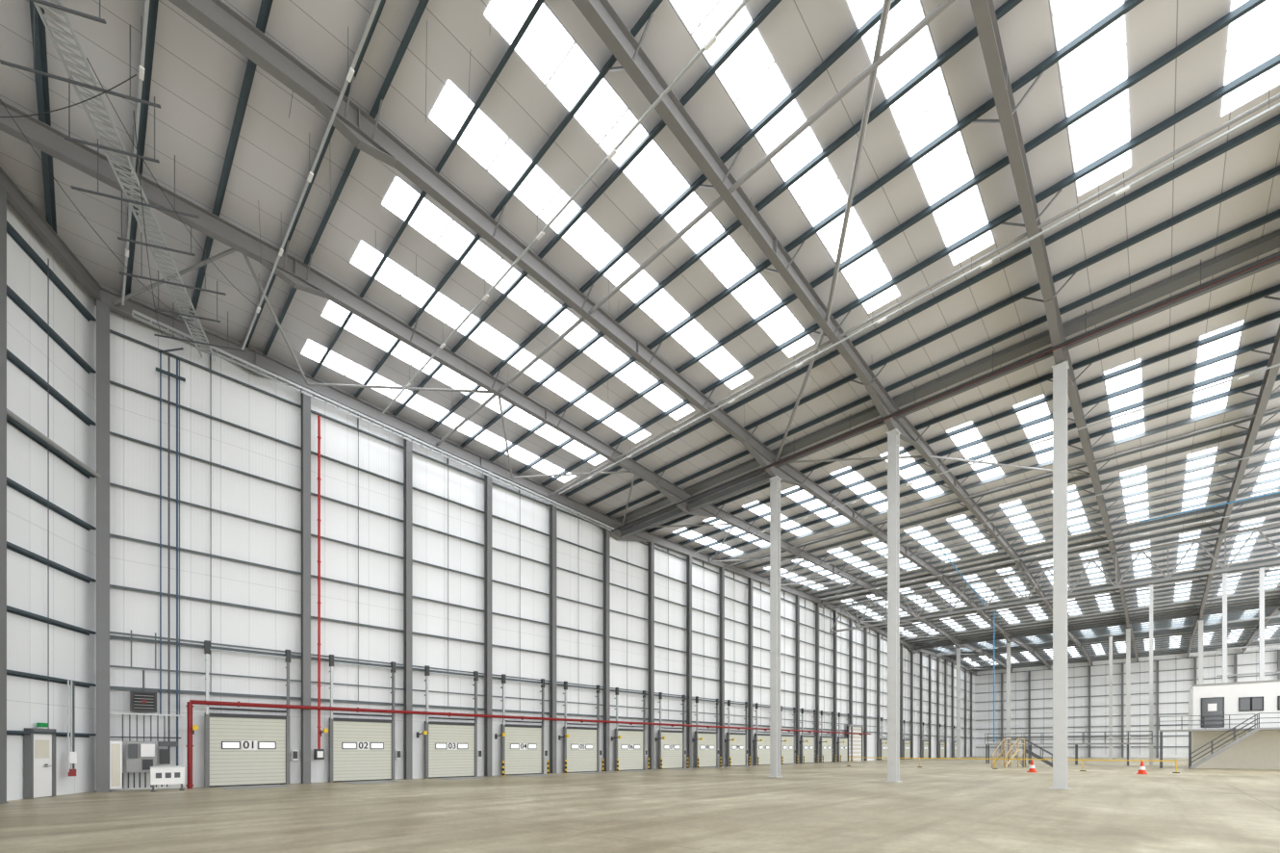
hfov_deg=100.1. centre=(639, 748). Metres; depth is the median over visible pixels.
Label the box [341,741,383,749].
panels
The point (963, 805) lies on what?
floor
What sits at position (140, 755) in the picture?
board
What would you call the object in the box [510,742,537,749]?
panels
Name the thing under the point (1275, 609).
rafter
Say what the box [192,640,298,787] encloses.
door frame
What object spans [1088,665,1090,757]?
wall post
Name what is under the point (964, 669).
wall post
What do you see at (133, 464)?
wall
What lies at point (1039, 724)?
wall
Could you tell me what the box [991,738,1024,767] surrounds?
steps
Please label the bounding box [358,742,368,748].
number
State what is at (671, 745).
panels
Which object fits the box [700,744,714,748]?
panels
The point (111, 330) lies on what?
beams
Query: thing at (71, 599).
wall
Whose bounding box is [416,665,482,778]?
door frame
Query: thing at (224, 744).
panels
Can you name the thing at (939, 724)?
door
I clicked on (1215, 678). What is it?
beams
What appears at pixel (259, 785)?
plate
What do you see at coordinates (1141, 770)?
traffic cone
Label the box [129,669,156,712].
heater
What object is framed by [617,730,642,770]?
leaf
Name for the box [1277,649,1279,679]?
wall post
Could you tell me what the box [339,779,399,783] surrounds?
plate
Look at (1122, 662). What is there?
wall post
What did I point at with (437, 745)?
panels
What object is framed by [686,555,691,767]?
wall post
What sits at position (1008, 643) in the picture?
steel column
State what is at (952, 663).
wall post
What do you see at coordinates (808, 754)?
leaf
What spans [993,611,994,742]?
pipe
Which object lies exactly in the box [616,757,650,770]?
posts
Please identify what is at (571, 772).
plate
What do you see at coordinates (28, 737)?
door
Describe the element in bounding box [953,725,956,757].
door
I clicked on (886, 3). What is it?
bracing
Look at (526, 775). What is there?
plate
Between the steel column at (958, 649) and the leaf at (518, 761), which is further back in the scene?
the steel column at (958, 649)
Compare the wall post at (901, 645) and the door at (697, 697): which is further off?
the wall post at (901, 645)
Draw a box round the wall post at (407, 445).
[403,433,412,779]
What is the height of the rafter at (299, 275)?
2.212 m
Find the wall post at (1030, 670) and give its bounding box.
[1028,669,1030,742]
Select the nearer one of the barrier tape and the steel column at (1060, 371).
the steel column at (1060, 371)
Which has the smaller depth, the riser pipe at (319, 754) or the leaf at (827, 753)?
the riser pipe at (319, 754)
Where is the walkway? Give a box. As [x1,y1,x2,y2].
[985,730,1153,765]
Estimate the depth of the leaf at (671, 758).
43.65 m
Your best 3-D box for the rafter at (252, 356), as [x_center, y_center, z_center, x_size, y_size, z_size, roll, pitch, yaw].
[26.450,-16.494,68.248,0.270,2.212,134.484,0,0,44]
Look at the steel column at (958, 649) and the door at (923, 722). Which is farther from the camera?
the door at (923, 722)
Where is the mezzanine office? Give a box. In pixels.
[1158,679,1279,768]
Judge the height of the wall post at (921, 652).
17.747 m
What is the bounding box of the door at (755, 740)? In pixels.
[752,702,769,765]
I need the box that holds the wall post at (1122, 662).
[1121,662,1123,757]
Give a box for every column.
[94,299,111,792]
[768,475,781,777]
[884,428,901,782]
[956,647,960,759]
[1006,641,1010,756]
[1049,359,1071,789]
[1108,636,1112,759]
[1126,628,1130,761]
[1148,584,1153,765]
[1197,619,1203,684]
[1221,572,1228,682]
[1258,566,1265,680]
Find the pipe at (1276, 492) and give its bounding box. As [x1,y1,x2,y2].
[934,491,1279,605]
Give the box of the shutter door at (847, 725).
[846,724,864,761]
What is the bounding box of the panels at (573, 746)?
[570,742,592,749]
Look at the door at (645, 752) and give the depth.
39.96 m
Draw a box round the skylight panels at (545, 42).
[301,0,1279,665]
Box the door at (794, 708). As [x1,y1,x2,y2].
[780,705,795,764]
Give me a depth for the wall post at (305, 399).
24.88 m
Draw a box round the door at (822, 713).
[819,710,833,762]
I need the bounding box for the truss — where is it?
[829,522,1279,633]
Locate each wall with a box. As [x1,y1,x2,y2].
[6,200,94,800]
[94,305,974,791]
[974,644,1279,757]
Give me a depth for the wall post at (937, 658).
96.12 m
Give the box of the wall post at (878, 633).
[876,632,880,760]
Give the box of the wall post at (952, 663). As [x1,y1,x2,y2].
[950,662,953,757]
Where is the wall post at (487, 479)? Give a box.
[484,469,491,775]
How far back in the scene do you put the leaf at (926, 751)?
91.21 m
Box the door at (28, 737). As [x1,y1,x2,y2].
[24,722,55,798]
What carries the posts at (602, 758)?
on the floor
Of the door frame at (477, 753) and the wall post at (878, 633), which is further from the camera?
the wall post at (878, 633)
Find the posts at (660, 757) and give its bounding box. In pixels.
[660,757,688,768]
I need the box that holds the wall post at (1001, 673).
[1000,672,1002,756]
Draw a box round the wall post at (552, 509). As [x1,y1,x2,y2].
[549,499,556,773]
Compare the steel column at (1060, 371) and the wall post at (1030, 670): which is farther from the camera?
the wall post at (1030, 670)
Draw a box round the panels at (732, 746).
[731,744,742,748]
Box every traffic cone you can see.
[1026,760,1037,771]
[1136,761,1148,773]
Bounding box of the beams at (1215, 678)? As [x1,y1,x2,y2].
[975,649,1277,746]
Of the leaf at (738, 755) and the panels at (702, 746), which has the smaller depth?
the panels at (702, 746)
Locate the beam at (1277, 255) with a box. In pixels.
[611,252,1279,531]
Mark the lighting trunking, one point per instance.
(713, 38)
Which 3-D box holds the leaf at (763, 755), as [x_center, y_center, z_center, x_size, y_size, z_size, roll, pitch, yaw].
[12.422,0.125,53.800,0.080,2.950,2.720,0,0,44]
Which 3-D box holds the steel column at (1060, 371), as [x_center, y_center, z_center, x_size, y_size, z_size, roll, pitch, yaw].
[16.937,-6.890,21.602,0.630,16.980,0.630,0,0,44]
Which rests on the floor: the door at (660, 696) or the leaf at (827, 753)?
the door at (660, 696)
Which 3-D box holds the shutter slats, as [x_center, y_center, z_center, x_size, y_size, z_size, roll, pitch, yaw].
[27.997,-0.655,69.844,0.060,4.470,4.200,0,0,44]
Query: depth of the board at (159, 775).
20.43 m
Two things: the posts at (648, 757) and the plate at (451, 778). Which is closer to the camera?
the plate at (451, 778)
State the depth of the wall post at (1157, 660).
96.59 m
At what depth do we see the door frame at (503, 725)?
32.70 m
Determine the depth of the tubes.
19.58 m
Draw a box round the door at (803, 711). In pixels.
[799,708,816,763]
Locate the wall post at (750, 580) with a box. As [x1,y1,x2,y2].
[747,577,752,765]
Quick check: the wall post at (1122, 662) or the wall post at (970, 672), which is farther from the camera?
the wall post at (970, 672)
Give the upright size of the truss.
2.992 m
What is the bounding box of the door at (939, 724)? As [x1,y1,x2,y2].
[939,723,945,757]
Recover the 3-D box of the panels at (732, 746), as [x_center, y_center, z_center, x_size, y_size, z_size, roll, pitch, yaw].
[9.169,-0.165,50.380,0.030,0.410,1.940,0,0,44]
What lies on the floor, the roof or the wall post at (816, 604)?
the wall post at (816, 604)
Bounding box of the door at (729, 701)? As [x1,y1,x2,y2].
[724,699,747,766]
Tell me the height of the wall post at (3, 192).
18.146 m
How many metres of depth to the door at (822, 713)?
62.93 m
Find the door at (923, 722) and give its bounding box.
[922,721,929,757]
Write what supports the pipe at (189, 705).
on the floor
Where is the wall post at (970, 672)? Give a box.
[970,671,972,756]
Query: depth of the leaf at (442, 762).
30.01 m
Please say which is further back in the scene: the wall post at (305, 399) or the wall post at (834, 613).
the wall post at (834, 613)
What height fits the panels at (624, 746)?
0.410 m
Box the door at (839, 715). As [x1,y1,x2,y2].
[837,712,849,761]
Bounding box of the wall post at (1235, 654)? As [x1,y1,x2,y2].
[1233,653,1236,682]
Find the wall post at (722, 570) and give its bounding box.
[718,566,724,766]
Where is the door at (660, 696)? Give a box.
[654,691,686,768]
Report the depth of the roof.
24.43 m
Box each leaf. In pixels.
[33,733,51,797]
[209,716,285,787]
[332,720,391,782]
[428,723,474,778]
[505,726,541,774]
[566,728,596,772]
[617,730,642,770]
[661,731,682,768]
[697,733,716,767]
[729,734,745,766]
[757,735,769,765]
[781,736,793,764]
[802,736,814,763]
[821,737,831,762]
[839,738,847,761]
[881,739,887,760]
[904,740,910,759]
[923,741,928,757]
[940,741,944,757]
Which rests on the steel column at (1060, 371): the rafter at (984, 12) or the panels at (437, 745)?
the rafter at (984, 12)
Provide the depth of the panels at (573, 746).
36.82 m
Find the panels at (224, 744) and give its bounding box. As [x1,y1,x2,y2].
[221,740,276,749]
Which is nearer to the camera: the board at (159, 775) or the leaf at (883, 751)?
the board at (159, 775)
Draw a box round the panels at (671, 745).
[664,743,679,749]
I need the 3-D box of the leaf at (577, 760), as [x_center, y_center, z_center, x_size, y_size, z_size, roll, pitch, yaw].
[-4.002,0.125,36.853,0.080,2.950,2.720,0,0,44]
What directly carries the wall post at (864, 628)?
on the floor
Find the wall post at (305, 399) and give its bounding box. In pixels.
[300,386,311,783]
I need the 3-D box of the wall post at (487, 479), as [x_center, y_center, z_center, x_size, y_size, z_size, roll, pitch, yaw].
[-8.985,-7.397,31.739,0.384,17.994,0.384,0,0,44]
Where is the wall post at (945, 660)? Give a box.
[944,659,947,757]
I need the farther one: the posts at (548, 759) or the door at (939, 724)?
the door at (939, 724)
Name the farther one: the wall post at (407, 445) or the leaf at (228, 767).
the wall post at (407, 445)
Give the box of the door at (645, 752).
[611,687,647,770]
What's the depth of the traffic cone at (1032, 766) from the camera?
36.89 m
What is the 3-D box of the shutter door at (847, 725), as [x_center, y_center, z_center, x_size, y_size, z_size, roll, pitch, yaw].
[28.069,-0.750,69.774,0.400,4.700,4.600,0,0,44]
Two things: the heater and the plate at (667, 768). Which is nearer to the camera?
the heater
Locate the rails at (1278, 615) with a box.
[1216,614,1279,676]
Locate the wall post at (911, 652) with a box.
[910,648,913,757]
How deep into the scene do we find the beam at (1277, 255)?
21.48 m
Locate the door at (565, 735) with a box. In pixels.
[558,681,602,772]
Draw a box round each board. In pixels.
[109,712,180,789]
[150,765,184,792]
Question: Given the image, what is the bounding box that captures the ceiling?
[0,0,1279,669]
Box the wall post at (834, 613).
[832,610,837,762]
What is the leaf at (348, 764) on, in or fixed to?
attached to the door at (331, 656)
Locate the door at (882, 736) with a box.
[880,716,887,760]
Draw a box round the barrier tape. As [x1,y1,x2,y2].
[846,756,1179,772]
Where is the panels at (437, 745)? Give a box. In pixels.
[435,742,467,749]
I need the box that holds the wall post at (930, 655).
[928,654,931,757]
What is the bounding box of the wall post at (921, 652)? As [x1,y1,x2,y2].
[920,651,922,757]
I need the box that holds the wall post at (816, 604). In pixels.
[815,602,819,762]
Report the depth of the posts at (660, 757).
42.18 m
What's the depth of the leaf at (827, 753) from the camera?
64.00 m
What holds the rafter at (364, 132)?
on the steel column at (775, 481)
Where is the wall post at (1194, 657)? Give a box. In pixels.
[1193,656,1196,684]
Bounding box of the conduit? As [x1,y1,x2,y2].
[155,347,185,765]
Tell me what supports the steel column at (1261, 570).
on the floor
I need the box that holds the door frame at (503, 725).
[494,673,547,774]
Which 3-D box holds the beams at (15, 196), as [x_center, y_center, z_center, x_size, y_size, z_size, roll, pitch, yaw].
[-14.819,-8.803,1.519,0.500,16.746,38.700,0,0,-16]
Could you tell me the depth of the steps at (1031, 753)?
47.86 m
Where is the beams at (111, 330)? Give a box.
[109,329,975,738]
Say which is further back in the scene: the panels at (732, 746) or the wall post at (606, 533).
the panels at (732, 746)
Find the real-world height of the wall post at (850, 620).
18.336 m
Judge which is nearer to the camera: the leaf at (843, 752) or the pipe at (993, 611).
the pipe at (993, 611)
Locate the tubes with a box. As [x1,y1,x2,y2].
[436,0,1279,666]
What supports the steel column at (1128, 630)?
on the floor
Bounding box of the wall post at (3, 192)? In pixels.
[0,183,8,803]
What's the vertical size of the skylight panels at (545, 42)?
0.725 m
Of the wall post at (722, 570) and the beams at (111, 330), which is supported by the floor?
the wall post at (722, 570)
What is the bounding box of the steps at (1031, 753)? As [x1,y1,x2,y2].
[1007,738,1052,767]
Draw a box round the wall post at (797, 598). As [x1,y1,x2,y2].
[794,594,799,763]
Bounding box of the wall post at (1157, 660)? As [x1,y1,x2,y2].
[1155,659,1158,757]
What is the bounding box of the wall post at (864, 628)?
[863,627,867,760]
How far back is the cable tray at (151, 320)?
25.36 m
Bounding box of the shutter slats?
[848,726,861,761]
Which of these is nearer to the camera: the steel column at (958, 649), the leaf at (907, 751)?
the steel column at (958, 649)
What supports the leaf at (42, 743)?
attached to the door at (28, 737)
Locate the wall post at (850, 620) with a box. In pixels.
[848,618,852,761]
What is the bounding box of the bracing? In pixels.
[111,0,1090,668]
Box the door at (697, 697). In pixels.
[691,695,718,767]
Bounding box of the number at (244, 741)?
[243,741,253,748]
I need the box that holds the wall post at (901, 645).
[899,642,902,759]
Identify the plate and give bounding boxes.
[217,784,289,789]
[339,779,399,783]
[434,776,486,779]
[511,773,553,776]
[570,771,614,773]
[620,769,662,770]
[666,768,698,769]
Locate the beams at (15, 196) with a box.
[0,166,103,737]
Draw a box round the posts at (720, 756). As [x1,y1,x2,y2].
[696,756,722,767]
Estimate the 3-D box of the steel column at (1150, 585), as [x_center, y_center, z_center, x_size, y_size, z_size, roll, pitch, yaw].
[51.415,-7.441,53.918,0.450,18.083,0.450,0,0,44]
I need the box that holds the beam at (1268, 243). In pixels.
[615,230,1279,649]
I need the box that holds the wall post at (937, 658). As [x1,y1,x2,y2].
[936,657,939,757]
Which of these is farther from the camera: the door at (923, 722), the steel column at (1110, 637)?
the door at (923, 722)
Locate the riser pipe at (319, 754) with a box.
[313,414,324,759]
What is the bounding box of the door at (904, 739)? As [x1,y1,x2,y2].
[902,719,911,759]
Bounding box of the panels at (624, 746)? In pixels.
[621,743,639,749]
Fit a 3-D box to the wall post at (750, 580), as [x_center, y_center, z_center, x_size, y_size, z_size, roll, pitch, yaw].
[10.723,-7.470,52.077,0.384,18.140,0.384,0,0,44]
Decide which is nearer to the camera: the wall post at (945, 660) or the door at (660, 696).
the door at (660, 696)
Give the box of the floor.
[0,756,1279,852]
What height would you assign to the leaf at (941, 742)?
2.950 m
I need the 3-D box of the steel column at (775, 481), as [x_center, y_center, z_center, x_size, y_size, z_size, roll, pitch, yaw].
[7.717,-6.890,30.538,0.630,16.980,0.630,0,0,44]
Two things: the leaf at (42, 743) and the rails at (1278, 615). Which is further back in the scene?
the rails at (1278, 615)
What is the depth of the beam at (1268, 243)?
24.38 m
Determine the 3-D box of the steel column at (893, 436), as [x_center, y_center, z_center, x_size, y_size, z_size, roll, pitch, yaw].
[12.327,-6.890,26.070,0.630,16.980,0.630,0,0,44]
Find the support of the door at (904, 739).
on the floor
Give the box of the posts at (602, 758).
[564,758,605,772]
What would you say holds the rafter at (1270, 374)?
on the steel column
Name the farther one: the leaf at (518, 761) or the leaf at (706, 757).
the leaf at (706, 757)
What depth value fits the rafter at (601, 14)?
16.98 m
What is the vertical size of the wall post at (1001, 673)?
17.650 m
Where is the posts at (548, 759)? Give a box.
[500,759,549,775]
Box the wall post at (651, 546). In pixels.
[647,541,654,768]
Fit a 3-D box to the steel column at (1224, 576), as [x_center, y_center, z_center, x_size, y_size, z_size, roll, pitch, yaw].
[55.005,-7.441,50.438,0.450,18.083,0.450,0,0,44]
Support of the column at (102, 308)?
on the floor
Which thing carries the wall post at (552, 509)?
on the floor
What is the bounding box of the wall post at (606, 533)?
[603,523,610,770]
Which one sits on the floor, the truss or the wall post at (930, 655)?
the wall post at (930, 655)
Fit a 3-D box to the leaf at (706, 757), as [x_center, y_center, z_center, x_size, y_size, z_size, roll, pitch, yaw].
[5.852,0.125,47.021,0.080,2.950,2.720,0,0,44]
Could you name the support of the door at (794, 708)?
on the floor
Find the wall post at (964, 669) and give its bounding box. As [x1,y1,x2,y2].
[964,668,966,756]
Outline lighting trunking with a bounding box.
[121,0,1279,599]
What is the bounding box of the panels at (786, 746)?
[782,744,792,748]
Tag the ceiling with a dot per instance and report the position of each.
(197, 77)
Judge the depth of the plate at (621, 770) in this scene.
39.24 m
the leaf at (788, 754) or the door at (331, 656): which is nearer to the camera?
the door at (331, 656)
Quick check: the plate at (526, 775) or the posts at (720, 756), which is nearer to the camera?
the plate at (526, 775)
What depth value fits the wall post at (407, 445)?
28.27 m
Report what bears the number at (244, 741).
attached to the panels at (224, 744)
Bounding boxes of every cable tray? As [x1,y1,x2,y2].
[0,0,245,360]
[131,309,614,531]
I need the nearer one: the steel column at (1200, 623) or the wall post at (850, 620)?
the steel column at (1200, 623)
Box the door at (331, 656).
[319,654,401,782]
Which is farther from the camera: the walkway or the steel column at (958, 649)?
the steel column at (958, 649)
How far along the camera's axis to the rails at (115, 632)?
26.56 m
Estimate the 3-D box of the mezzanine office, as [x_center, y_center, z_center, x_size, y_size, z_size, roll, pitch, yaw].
[53.287,-1.858,42.058,18.052,6.983,11.428,0,0,44]
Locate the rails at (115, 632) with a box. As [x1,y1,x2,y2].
[109,630,883,727]
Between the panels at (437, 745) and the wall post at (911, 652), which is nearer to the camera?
the panels at (437, 745)
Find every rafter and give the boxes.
[0,100,1012,671]
[94,287,976,674]
[168,0,1050,668]
[571,0,1093,665]
[970,0,1138,661]
[1186,296,1279,657]
[1241,602,1279,652]
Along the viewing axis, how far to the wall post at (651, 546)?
41.90 m
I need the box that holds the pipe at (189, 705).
[185,699,870,788]
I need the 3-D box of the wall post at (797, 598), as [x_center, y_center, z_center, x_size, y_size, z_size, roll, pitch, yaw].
[17.293,-7.607,58.856,0.384,18.414,0.384,0,0,44]
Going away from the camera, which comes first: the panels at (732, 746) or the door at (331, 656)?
the door at (331, 656)
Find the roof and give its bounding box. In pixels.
[28,0,1279,671]

